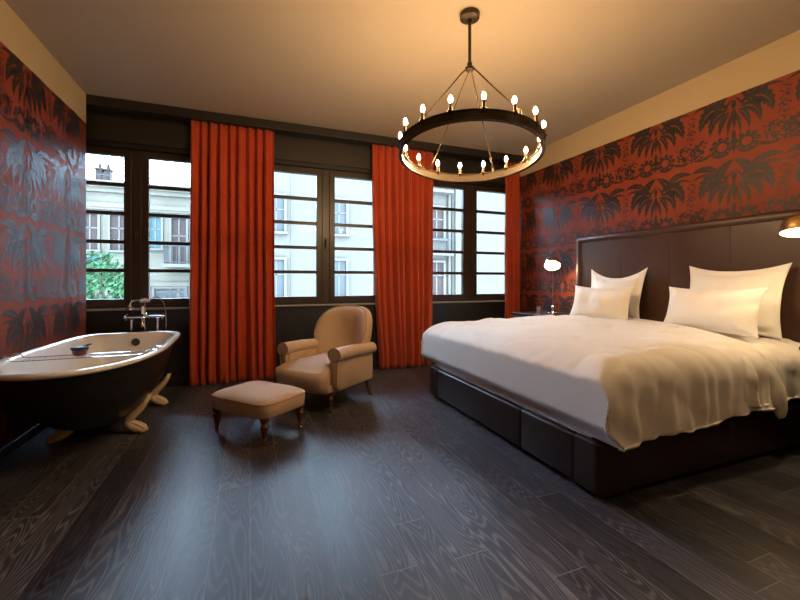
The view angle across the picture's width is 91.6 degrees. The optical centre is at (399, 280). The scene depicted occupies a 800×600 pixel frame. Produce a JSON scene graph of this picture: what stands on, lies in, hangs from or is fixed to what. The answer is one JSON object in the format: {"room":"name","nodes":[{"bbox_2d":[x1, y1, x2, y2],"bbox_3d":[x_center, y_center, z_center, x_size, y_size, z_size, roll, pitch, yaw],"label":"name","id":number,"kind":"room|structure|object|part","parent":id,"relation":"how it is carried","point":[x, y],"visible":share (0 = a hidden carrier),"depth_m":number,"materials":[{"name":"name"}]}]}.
{"room":"hotel room","nodes":[
{"label":"hotel room","id":0,"kind":"room"},
{"bbox_2d":[0,41,85,448],"bbox_3d":[-1.845,-0.200,0.403,0.156,2.700,7.280,0,0,-21],"label":"wall","id":1,"kind":"structure","parent":0,"point":[43,140],"depth_m":2.93,"materials":[{"name":"red paper"}]},
{"bbox_2d":[0,424,46,460],"bbox_3d":[-1.769,1.116,0.432,0.018,0.068,7.280,0,0,-21],"label":"baseboard","id":2,"kind":"structure","parent":1,"relation":"attached to","point":[22,439],"depth_m":2.70,"materials":[{"name":"black paint"}]},
{"bbox_2d":[0,0,85,122],"bbox_3d":[-1.847,-1.695,0.402,0.150,0.290,7.280,0,0,-21],"label":"trim","id":3,"kind":"structure","parent":1,"relation":"attached to","point":[15,35],"depth_m":2.96,"materials":[{"name":"paint"}]},
{"bbox_2d":[86,106,504,377],"bbox_3d":[-0.914,-0.345,4.953,5.958,2.990,0.180,0,0,-21],"label":"wall","id":4,"kind":"structure","parent":0,"point":[291,323],"depth_m":4.65,"materials":[{"name":"black paint"}]},
{"bbox_2d":[86,307,188,310],"bbox_3d":[-2.818,0.299,4.141,1.428,0.018,0.105,0,0,-21],"label":"trim","id":5,"kind":"structure","parent":4,"relation":"attached to","point":[158,308],"depth_m":4.10,"materials":[{"name":"black wood"}]},
{"bbox_2d":[86,145,189,308],"bbox_3d":[-2.839,-0.557,4.197,1.428,1.695,0.145,0,0,-21],"label":"window","id":6,"kind":"structure","parent":4,"relation":"in","point":[136,184],"depth_m":4.18,"materials":[{"name":"brown paint"}]},
{"bbox_3d":[-3.186,-0.557,4.077,0.639,1.631,0.070,0,0,-21],"label":"sash","id":7,"kind":"part","parent":6,"relation":"part of","materials":[{"name":"brown paint"}]},
{"bbox_3d":[-2.823,-0.465,4.154,0.024,0.130,0.053,0,0,-21],"label":"handle","id":8,"kind":"part","parent":6,"relation":"part of","materials":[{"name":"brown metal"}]},
{"bbox_3d":[-2.502,-0.557,4.341,0.639,1.631,0.070,0,0,-21],"label":"sash","id":9,"kind":"part","parent":6,"relation":"part of","materials":[{"name":"brown paint"}]},
{"bbox_2d":[86,113,189,149],"bbox_3d":[-2.806,-1.580,4.110,1.468,0.260,0.029,0,0,-21],"label":"trim","id":10,"kind":"structure","parent":4,"relation":"attached to","point":[98,126],"depth_m":4.11,"materials":[{"name":"dark brown painted wood"}]},
{"bbox_2d":[159,361,434,386],"bbox_3d":[-0.694,1.100,4.932,5.262,0.100,0.018,0,0,-21],"label":"baseboard","id":11,"kind":"structure","parent":4,"relation":"attached to","point":[183,380],"depth_m":4.26,"materials":[{"name":"black paint"}]},
{"bbox_2d":[86,94,523,163],"bbox_3d":[-0.674,-1.792,4.853,5.282,0.095,0.180,0,0,-21],"label":"trim","id":12,"kind":"structure","parent":4,"relation":"attached to","point":[93,102],"depth_m":4.51,"materials":[{"name":"dark brown painted wood"}]},
{"bbox_2d":[189,120,275,386],"bbox_3d":[-1.875,-0.302,4.388,0.906,2.897,0.138,0,0,-21],"label":"curtain","id":13,"kind":"object","parent":12,"relation":"hanging from","point":[232,304],"visible":1,"depth_m":4.38,"materials":[{"name":"red fabric"}]},
{"bbox_2d":[372,144,432,369],"bbox_3d":[0.047,-0.302,5.128,0.874,2.897,0.140,0,0,-21],"label":"curtain","id":14,"kind":"object","parent":12,"relation":"hanging from","point":[402,199],"visible":0.96,"depth_m":5.10,"materials":[{"name":"red fabric"}]},
{"bbox_2d":[505,162,519,318],"bbox_3d":[1.656,-0.302,5.756,0.242,2.897,0.107,0,0,-21],"label":"curtain","id":15,"kind":"object","parent":12,"relation":"hanging from","point":[512,184],"visible":0.66,"depth_m":5.73,"materials":[{"name":"red fabric"}]},
{"bbox_2d":[274,137,371,169],"bbox_3d":[-0.910,-1.580,4.841,1.468,0.260,0.029,0,0,-21],"label":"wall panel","id":16,"kind":"structure","parent":4,"relation":"attached to","point":[287,149],"depth_m":4.80,"materials":[{"name":"wood"}]},
{"bbox_2d":[274,165,374,304],"bbox_3d":[-0.943,-0.557,4.928,1.428,1.695,0.145,0,0,-21],"label":"window","id":17,"kind":"structure","parent":4,"relation":"in","point":[325,248],"depth_m":4.91,"materials":[{"name":"brown paint"}]},
{"bbox_3d":[-1.290,-0.557,4.808,0.639,1.631,0.070,0,0,-21],"label":"sash","id":18,"kind":"part","parent":17,"relation":"part of","materials":[{"name":"brown paint"}]},
{"bbox_3d":[-0.606,-0.557,5.072,0.639,1.631,0.070,0,0,-21],"label":"sash","id":19,"kind":"part","parent":17,"relation":"part of","materials":[{"name":"brown paint"}]},
{"bbox_2d":[275,303,374,306],"bbox_3d":[-0.922,0.299,4.872,1.428,0.018,0.105,0,0,-21],"label":"trim","id":20,"kind":"structure","parent":4,"relation":"attached to","point":[347,303],"depth_m":4.81,"materials":[{"name":"black wood"}]},
{"bbox_2d":[433,181,504,301],"bbox_3d":[1.013,-0.557,5.683,1.428,1.695,0.145,0,0,-21],"label":"window","id":21,"kind":"structure","parent":4,"relation":"in","point":[468,210],"depth_m":5.66,"materials":[{"name":"brown paint"}]},
{"bbox_3d":[0.667,-0.557,5.562,0.639,1.631,0.070,0,0,-21],"label":"sash","id":22,"kind":"part","parent":21,"relation":"part of","materials":[{"name":"brown paint"}]},
{"bbox_3d":[1.351,-0.557,5.826,0.639,1.631,0.070,0,0,-21],"label":"sash","id":23,"kind":"part","parent":21,"relation":"part of","materials":[{"name":"glass"}]},
{"bbox_2d":[433,157,504,183],"bbox_3d":[1.047,-1.580,5.596,1.468,0.260,0.029,0,0,-21],"label":"trim","id":24,"kind":"structure","parent":4,"relation":"attached to","point":[450,166],"depth_m":5.53,"materials":[{"name":"wood"}]},
{"bbox_2d":[433,300,504,302],"bbox_3d":[1.035,0.299,5.627,1.428,0.018,0.105,0,0,-21],"label":"trim","id":25,"kind":"structure","parent":4,"relation":"attached to","point":[488,300],"depth_m":5.54,"materials":[{"name":"black wood"}]},
{"bbox_2d":[0,364,799,599],"bbox_3d":[0.484,1.210,1.328,5.958,0.120,7.630,0,0,-21],"label":"floor","id":26,"kind":"structure","parent":0,"point":[396,492],"depth_m":1.92,"materials":[{"name":"grey wood"}]},
{"bbox_2d":[0,331,180,443],"bbox_3d":[-2.225,0.819,2.893,0.901,0.658,1.842,0,0,-21],"label":"bathtub","id":27,"kind":"object","parent":26,"relation":"on","point":[67,396],"visible":1,"depth_m":2.51,"materials":[{"name":"black ceramic"}]},
{"bbox_2d":[0,346,161,361],"bbox_3d":[-2.141,0.494,2.647,0.877,0.040,0.157,0,0,-21],"label":"rack","id":28,"kind":"object","parent":27,"relation":"on","point":[153,346],"visible":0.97,"depth_m":2.63,"materials":[{"name":"silver metal"}]},
{"bbox_2d":[70,343,91,355],"bbox_3d":[-2.167,0.467,2.632,0.100,0.078,0.100,0,0,6],"label":"soap dish","id":29,"kind":"object","parent":28,"relation":"on","point":[76,350],"visible":1,"depth_m":2.60,"materials":[{"name":"silver ceramic"}]},
{"bbox_2d":[71,349,87,355],"bbox_3d":[-2.167,0.487,2.632,0.086,0.039,0.086,0,0,-21],"label":"bowl","id":30,"kind":"object","parent":29,"relation":"on","point":[75,352],"depth_m":2.60,"materials":[{"name":"red ceramic"}]},
{"bbox_2d":[0,331,180,380],"bbox_3d":[-2.225,0.742,2.893,0.901,0.504,1.842,0,0,-21],"label":"basin","id":31,"kind":"object","parent":27,"relation":"in","point":[151,365],"depth_m":2.93,"materials":[{"name":"white ceramic"}]},
{"bbox_2d":[123,297,166,394],"bbox_3d":[-2.532,0.654,3.860,0.372,0.992,0.160,0,0,-21],"label":"mixer tap","id":32,"kind":"object","parent":26,"relation":"on","point":[144,315],"visible":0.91,"depth_m":3.89,"materials":[{"name":"silver metal"}]},
{"bbox_3d":[-2.535,0.403,3.836,0.025,0.100,0.118,0,0,-21],"label":"spout","id":33,"kind":"part","parent":32,"relation":"part of","materials":[{"name":"silver metal"}]},
{"bbox_2d":[211,380,304,445],"bbox_3d":[-1.080,0.975,2.981,0.616,0.349,0.458,0,0,28],"label":"footstool","id":34,"kind":"object","parent":26,"relation":"on","point":[263,401],"visible":1,"depth_m":2.83,"materials":[{"name":"beige fabric"}]},
{"bbox_3d":[-1.384,1.032,2.942,0.068,0.165,0.068,0,0,28],"label":"leg","id":35,"kind":"part","parent":34,"relation":"part of","materials":[{"name":"brown wood"}]},
{"bbox_2d":[212,380,304,419],"bbox_3d":[-1.080,0.880,2.981,0.609,0.159,0.451,0,0,28],"label":"cushion","id":36,"kind":"object","parent":34,"relation":"on","point":[259,400],"depth_m":2.83,"materials":[{"name":"beige fabric"}]},
{"bbox_3d":[-0.943,1.032,2.707,0.068,0.165,0.068,0,0,28],"label":"leg","id":37,"kind":"part","parent":34,"relation":"part of","materials":[{"name":"brown wood"}]},
{"bbox_3d":[-0.776,1.032,3.020,0.068,0.165,0.068,0,0,28],"label":"leg","id":38,"kind":"part","parent":34,"relation":"part of","materials":[{"name":"brown wood"}]},
{"bbox_2d":[275,305,376,412],"bbox_3d":[-0.702,0.704,3.763,0.775,0.899,0.883,0,0,30],"label":"armchair","id":39,"kind":"object","parent":26,"relation":"on","point":[339,356],"visible":0.88,"depth_m":3.68,"materials":[{"name":"beige fabric"}]},
{"bbox_3d":[-0.968,0.775,3.929,0.140,0.380,0.568,0,0,30],"label":"arm","id":40,"kind":"part","parent":39,"relation":"part of","materials":[{"name":"beige fabric"}]},
{"bbox_2d":[275,352,331,393],"bbox_3d":[-0.723,0.847,3.727,0.586,0.257,0.799,0,0,30],"label":"seat cushion","id":41,"kind":"object","parent":39,"relation":"on","point":[311,372],"depth_m":3.42,"materials":[{"name":"beige fabric"}]},
{"bbox_3d":[-0.604,1.040,3.385,0.065,0.150,0.065,0,0,30],"label":"leg","id":42,"kind":"part","parent":39,"relation":"part of","materials":[{"name":"brown wood"}]},
{"bbox_3d":[-0.704,0.945,3.759,0.570,0.080,0.625,0,0,30],"label":"seat frame","id":43,"kind":"part","parent":39,"relation":"part of","materials":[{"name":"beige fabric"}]},
{"bbox_3d":[-0.562,0.562,4.002,0.649,0.615,0.331,0,0,30],"label":"backrest","id":44,"kind":"part","parent":39,"relation":"part of","materials":[{"name":"beige fabric"}]},
{"bbox_3d":[-0.426,0.775,3.613,0.140,0.380,0.568,0,0,30],"label":"arm","id":45,"kind":"part","parent":39,"relation":"part of","materials":[{"name":"beige fabric"}]},
{"bbox_3d":[-0.320,1.050,3.902,0.032,0.207,0.090,0,0,30],"label":"leg","id":46,"kind":"part","parent":39,"relation":"part of","materials":[{"name":"brown wood"}]},
{"bbox_2d":[511,311,569,317],"bbox_3d":[1.793,0.777,4.914,0.579,0.745,0.520,0,0,-21],"label":"nightstand","id":47,"kind":"object","parent":26,"relation":"on","point":[532,313],"visible":0.16,"depth_m":4.85,"materials":[{"name":"black paint"}]},
{"bbox_2d":[536,306,540,312],"bbox_3d":[1.740,0.362,4.883,0.060,0.084,0.060,0,0,-21],"label":"drinking glass","id":48,"kind":"object","parent":47,"relation":"on","point":[538,308],"visible":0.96,"depth_m":4.86,"materials":[{"name":"clear glass"}]},
{"bbox_2d":[544,257,560,313],"bbox_3d":[1.909,0.051,4.881,0.194,0.709,0.192,0,0,-21],"label":"table lamp","id":49,"kind":"object","parent":47,"relation":"on","point":[552,264],"visible":0.99,"depth_m":4.89,"materials":[{"name":"silver metal"}]},
{"bbox_3d":[1.913,-0.220,4.891,0.096,0.091,0.096,0,0,-21],"label":"bulb","id":50,"kind":"part","parent":49,"relation":"part of","materials":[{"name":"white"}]},
{"bbox_3d":[1.909,-0.216,4.881,0.194,0.174,0.192,0,0,-21],"label":"lamp shade","id":51,"kind":"part","parent":49,"relation":"part of","materials":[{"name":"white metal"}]},
{"bbox_2d":[430,209,799,498],"bbox_3d":[1.621,0.318,3.326,2.058,1.665,2.100,0,0,-21],"label":"bed","id":52,"kind":"object","parent":26,"relation":"on","point":[750,242],"visible":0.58,"depth_m":2.81,"materials":[{"name":"black leather"}]},
{"bbox_3d":[0.414,0.983,3.875,0.200,0.265,0.187,0,0,-21],"label":"corner panel","id":53,"kind":"part","parent":52,"relation":"part of","materials":[{"name":"black leather"}]},
{"bbox_3d":[0.693,0.983,2.971,0.070,0.265,1.695,0,0,-21],"label":"foot rail","id":54,"kind":"part","parent":52,"relation":"part of","materials":[{"name":"black leather"}]},
{"bbox_3d":[2.236,0.287,4.335,0.028,1.485,0.559,0,0,-21],"label":"panel","id":55,"kind":"part","parent":52,"relation":"part of","materials":[{"name":"brown leather"}]},
{"bbox_3d":[1.092,0.983,2.115,0.200,0.265,0.182,0,0,-21],"label":"corner panel","id":56,"kind":"part","parent":52,"relation":"part of","materials":[{"name":"black leather"}]},
{"bbox_2d":[421,315,787,451],"bbox_3d":[1.480,0.600,3.264,1.854,0.525,2.256,0,0,-21],"label":"duvet","id":57,"kind":"object","parent":52,"relation":"on","point":[623,384],"visible":0.94,"depth_m":2.31,"materials":[{"name":"white fabric"}]},
{"bbox_2d":[570,285,634,318],"bbox_3d":[2.020,0.219,3.942,0.182,0.344,0.693,0,0,-23],"label":"pillow","id":58,"kind":"object","parent":57,"relation":"on","point":[611,303],"visible":0.94,"depth_m":3.83,"materials":[{"name":"white fabric"}]},
{"bbox_2d":[664,287,767,338],"bbox_3d":[2.371,0.219,2.986,0.198,0.344,0.698,0,0,-16],"label":"pillow","id":59,"kind":"object","parent":57,"relation":"on","point":[736,312],"visible":0.97,"depth_m":2.87,"materials":[{"name":"white fabric"}]},
{"bbox_3d":[1.094,1.127,2.083,0.060,0.047,0.060,0,0,-21],"label":"leg","id":60,"kind":"part","parent":52,"relation":"part of","materials":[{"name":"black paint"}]},
{"bbox_3d":[2.425,0.287,3.845,0.028,1.485,0.489,0,0,-21],"label":"panel","id":61,"kind":"part","parent":52,"relation":"part of","materials":[{"name":"brown leather"}]},
{"bbox_3d":[2.601,0.287,3.388,0.028,1.485,0.489,0,0,-21],"label":"panel","id":62,"kind":"part","parent":52,"relation":"part of","materials":[{"name":"brown leather"}]},
{"bbox_3d":[2.011,0.983,2.404,1.718,0.265,0.060,0,0,-21],"label":"rail","id":63,"kind":"part","parent":52,"relation":"part of","materials":[{"name":"black leather"}]},
{"bbox_2d":[709,331,799,407],"bbox_3d":[2.034,0.587,3.482,0.911,0.401,2.256,0,0,-21],"label":"sheet","id":64,"kind":"object","parent":52,"relation":"on","point":[784,354],"visible":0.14,"depth_m":2.52,"materials":[{"name":"white fabric"}]},
{"bbox_2d":[591,267,647,318],"bbox_3d":[2.211,0.141,4.035,0.186,0.546,0.670,0,0,-26],"label":"pillow","id":65,"kind":"object","parent":64,"relation":"on","point":[598,281],"visible":0.42,"depth_m":3.84,"materials":[{"name":"white fabric"}]},
{"bbox_2d":[689,263,791,339],"bbox_3d":[2.587,0.141,3.045,0.202,0.545,0.685,0,0,-21],"label":"pillow","id":66,"kind":"object","parent":64,"relation":"on","point":[773,278],"visible":0.44,"depth_m":2.84,"materials":[{"name":"white fabric"}]},
{"bbox_3d":[2.772,0.287,2.945,0.028,1.485,0.459,0,0,-21],"label":"panel","id":67,"kind":"part","parent":52,"relation":"part of","materials":[{"name":"brown leather"}]},
{"bbox_3d":[2.822,0.777,2.246,0.579,0.745,0.560,0,0,-21],"label":"nightstand","id":68,"kind":"object","parent":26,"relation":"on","visible":0},
{"bbox_2d":[778,211,799,237],"bbox_3d":[2.665,-0.019,2.374,0.615,0.848,0.216,0,0,2],"label":"table lamp","id":69,"kind":"object","parent":68,"relation":"on","point":[790,227],"visible":1,"depth_m":2.39,"materials":[{"name":"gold metal"}]},
{"bbox_3d":[2.470,-0.332,2.384,0.096,0.091,0.096,0,0,-21],"label":"bulb","id":70,"kind":"part","parent":69,"relation":"part of","materials":[{"name":"white glass"}]},
{"bbox_2d":[4,0,799,155],"bbox_3d":[0.484,-1.900,1.328,5.958,0.120,7.630,0,0,-21],"label":"ceiling","id":71,"kind":"structure","parent":0,"point":[360,66],"depth_m":3.10,"materials":[{"name":"beige paint"}]},
{"bbox_2d":[397,7,546,182],"bbox_3d":[0.479,-1.319,2.676,0.998,1.041,0.997,0,0,-21],"label":"chandelier","id":72,"kind":"object","parent":71,"relation":"hanging from","point":[469,16],"visible":1,"depth_m":2.57,"materials":[{"name":"brown metal"}]},
{"bbox_2d":[402,118,406,136],"bbox_3d":[0.036,-0.984,2.498,0.042,0.126,0.041,0,0,-21],"label":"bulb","id":73,"kind":"object","parent":72,"relation":"on","point":[404,133],"depth_m":2.49,"materials":[{"name":"gold"}]},
{"bbox_2d":[404,146,407,160],"bbox_3d":[0.040,-0.942,2.864,0.042,0.126,0.041,0,0,-21],"label":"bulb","id":74,"kind":"object","parent":72,"relation":"on","point":[405,148],"depth_m":2.85,"materials":[{"name":"gold"}]},
{"bbox_2d":[417,154,420,169],"bbox_3d":[0.146,-0.922,3.018,0.042,0.126,0.041,0,0,-21],"label":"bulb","id":75,"kind":"object","parent":72,"relation":"on","point":[418,157],"depth_m":3.01,"materials":[{"name":"gold"}]},
{"bbox_2d":[419,105,424,124],"bbox_3d":[0.137,-0.999,2.342,0.042,0.126,0.041,0,0,-21],"label":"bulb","id":76,"kind":"object","parent":72,"relation":"on","point":[422,121],"depth_m":2.33,"materials":[{"name":"gold"}]},
{"bbox_2d":[436,160,439,174],"bbox_3d":[0.302,-0.907,3.119,0.042,0.126,0.041,0,0,-21],"label":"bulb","id":77,"kind":"object","parent":72,"relation":"on","point":[437,163],"depth_m":3.11,"materials":[{"name":"gold"}]},
{"bbox_3d":[0.227,-1.186,2.688,0.460,0.545,0.015,0,0,2],"label":"hanging rod","id":78,"kind":"part","parent":72,"relation":"part of","materials":[{"name":"brown metal"}]},
{"bbox_2d":[447,95,453,115],"bbox_3d":[0.291,-1.007,2.236,0.042,0.126,0.041,0,0,-21],"label":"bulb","id":79,"kind":"object","parent":72,"relation":"on","point":[450,112],"depth_m":2.23,"materials":[{"name":"gold"}]},
{"bbox_2d":[458,163,461,176],"bbox_3d":[0.485,-0.899,3.154,0.042,0.126,0.041,0,0,-21],"label":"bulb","id":80,"kind":"object","parent":72,"relation":"on","point":[459,169],"depth_m":3.14,"materials":[{"name":"gold"}]},
{"bbox_3d":[0.479,-1.647,2.676,0.032,0.315,0.032,0,0,-21],"label":"stem","id":81,"kind":"part","parent":72,"relation":"part of","materials":[{"name":"brown metal"}]},
{"bbox_3d":[0.615,-1.156,2.890,0.016,0.605,0.461,0,0,33],"label":"hanging rod","id":82,"kind":"part","parent":72,"relation":"part of","materials":[{"name":"brown metal"}]},
{"bbox_2d":[481,161,484,175],"bbox_3d":[0.668,-0.899,3.115,0.042,0.126,0.041,0,0,-21],"label":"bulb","id":83,"kind":"object","parent":72,"relation":"on","point":[483,163],"depth_m":3.11,"materials":[{"name":"gold"}]},
{"bbox_2d":[481,92,486,112],"bbox_3d":[0.473,-1.007,2.198,0.042,0.126,0.041,0,0,-21],"label":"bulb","id":84,"kind":"object","parent":72,"relation":"on","point":[483,109],"depth_m":2.19,"materials":[{"name":"gold"}]},
{"bbox_3d":[0.595,-1.203,2.450,0.016,0.511,0.461,0,0,-28],"label":"hanging rod","id":85,"kind":"part","parent":72,"relation":"part of","materials":[{"name":"brown metal"}]},
{"bbox_2d":[503,156,507,170],"bbox_3d":[0.822,-0.907,3.009,0.042,0.126,0.041,0,0,-21],"label":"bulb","id":86,"kind":"object","parent":72,"relation":"on","point":[505,168],"depth_m":3.00,"materials":[{"name":"white glass"}]},
{"bbox_2d":[512,96,517,116],"bbox_3d":[0.657,-0.999,2.232,0.042,0.126,0.041,0,0,-21],"label":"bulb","id":87,"kind":"object","parent":72,"relation":"on","point":[514,106],"depth_m":2.22,"materials":[{"name":"gold"}]},
{"bbox_2d":[523,147,527,162],"bbox_3d":[0.923,-0.922,2.853,0.042,0.126,0.041,0,0,-21],"label":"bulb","id":88,"kind":"object","parent":72,"relation":"on","point":[525,160],"depth_m":2.84,"materials":[{"name":"gold"}]},
{"bbox_2d":[533,106,538,126],"bbox_3d":[0.813,-0.984,2.333,0.042,0.126,0.041,0,0,-21],"label":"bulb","id":89,"kind":"object","parent":72,"relation":"on","point":[535,122],"depth_m":2.32,"materials":[{"name":"white glass"}]},
{"bbox_2d":[542,120,546,137],"bbox_3d":[0.919,-0.964,2.487,0.042,0.126,0.041,0,0,-21],"label":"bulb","id":90,"kind":"object","parent":72,"relation":"on","point":[543,123],"depth_m":2.48,"materials":[{"name":"white glass"}]},
{"bbox_2d":[519,70,799,312],"bbox_3d":[3.167,-0.200,2.432,0.156,2.700,7.460,0,0,-21],"label":"wall","id":91,"kind":"structure","parent":0,"point":[737,155],"depth_m":3.76,"materials":[{"name":"red paper"}]},
{"bbox_2d":[519,30,799,176],"bbox_3d":[3.170,-1.695,2.433,0.150,0.290,7.460,0,0,-21],"label":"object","id":92,"kind":"structure","parent":91,"relation":"attached to","point":[781,57],"depth_m":3.58,"materials":[{"name":"paint"}]},
{"label":"outside","id":93,"kind":"structure","parent":0,"visible":0},
{"bbox_3d":[-1.739,10.200,18.407,42.000,0.100,24.400,0,0,-21],"label":"ground","id":94,"kind":"structure","parent":93,"visible":0},
{"bbox_2d":[86,250,123,308],"bbox_3d":[-8.394,4.649,10.876,2.268,11.020,2.354,0,0,35],"label":"street tree","id":95,"kind":"object","parent":94,"relation":"on","point":[95,278],"visible":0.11,"depth_m":10.76,"materials":[{"name":"green plant"}]},
{"bbox_2d":[86,158,189,307],"bbox_3d":[-12.897,2.875,14.962,12.900,14.550,6.800,0,0,-21],"label":"apartment building","id":96,"kind":"structure","parent":94,"relation":"on","point":[107,198],"depth_m":13.72,"materials":[{"name":"stone"}]},
{"bbox_3d":[-10.441,-1.650,13.111,0.450,1.200,0.040,0,0,-21],"label":"pane","id":97,"kind":"part","parent":96,"relation":"part of","materials":[{"name":"grey glass"}]},
{"bbox_3d":[-10.441,-0.375,13.111,0.550,1.050,0.040,0,0,-21],"label":"pane","id":98,"kind":"part","parent":96,"relation":"part of","materials":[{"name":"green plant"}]},
{"bbox_3d":[-9.672,-1.660,13.408,0.500,1.220,0.040,0,0,-21],"label":"pane","id":99,"kind":"part","parent":96,"relation":"part of","materials":[{"name":"grey glass"}]},
{"bbox_3d":[-8.588,-3.460,13.515,5.700,0.220,0.039,0,0,-21],"label":"roof rail","id":100,"kind":"part","parent":96,"relation":"part of","materials":[{"name":"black metal"}]},
{"bbox_3d":[-8.669,-1.700,13.795,0.350,1.100,0.040,0,0,-21],"label":"pane","id":101,"kind":"part","parent":96,"relation":"part of","materials":[{"name":"blue glass"}]},
{"bbox_3d":[-8.249,0.435,13.957,0.950,0.330,0.040,0,0,-21],"label":"pane","id":102,"kind":"part","parent":96,"relation":"part of","materials":[{"name":"grey glass"}]},
{"bbox_3d":[-7.365,-0.904,13.887,1.724,0.628,0.786,0,0,-21],"label":"balcony railing","id":103,"kind":"part","parent":96,"relation":"part of","materials":[{"name":"black metal"}]},
{"bbox_3d":[-7.983,-1.425,14.059,0.460,1.650,0.040,0,0,-21],"label":"pane","id":104,"kind":"part","parent":96,"relation":"part of","materials":[{"name":"grey glass"}]},
{"bbox_2d":[274,172,503,304],"bbox_3d":[1.465,2.975,15.865,13.850,14.350,5.450,0,0,-21],"label":"apartment building","id":105,"kind":"structure","parent":94,"relation":"on","point":[286,284],"depth_m":12.33,"materials":[{"name":"white stone"}]},
{"bbox_3d":[-3.642,-0.050,11.446,0.440,1.160,0.040,0,0,-21],"label":"pane","id":106,"kind":"part","parent":105,"relation":"part of","materials":[{"name":"glass"}]},
{"bbox_3d":[-3.642,-1.980,11.446,0.440,1.060,0.040,0,0,-21],"label":"pane","id":107,"kind":"part","parent":105,"relation":"part of","materials":[{"name":"glass"}]},
{"bbox_3d":[-1.907,-0.050,12.115,0.440,1.160,0.040,0,0,-21],"label":"pane","id":108,"kind":"part","parent":105,"relation":"part of","materials":[{"name":"glass"}]},
{"bbox_3d":[-1.907,-1.980,12.115,0.440,1.060,0.040,0,0,-21],"label":"pane","id":109,"kind":"part","parent":105,"relation":"part of","materials":[{"name":"glass"}]},
{"bbox_3d":[1.238,-0.050,13.328,0.500,1.160,0.040,0,0,-21],"label":"pane","id":110,"kind":"part","parent":105,"relation":"part of","materials":[{"name":"grey glass"}]},
{"bbox_3d":[1.238,-1.980,13.328,0.500,1.060,0.040,0,0,-21],"label":"pane","id":111,"kind":"part","parent":105,"relation":"part of","materials":[{"name":"grey glass"}]},
{"bbox_3d":[1.413,-1.189,12.956,0.840,0.477,0.035,0,0,-21],"label":"balcony railing","id":112,"kind":"part","parent":105,"relation":"part of","materials":[{"name":"white metal"}]}
]}

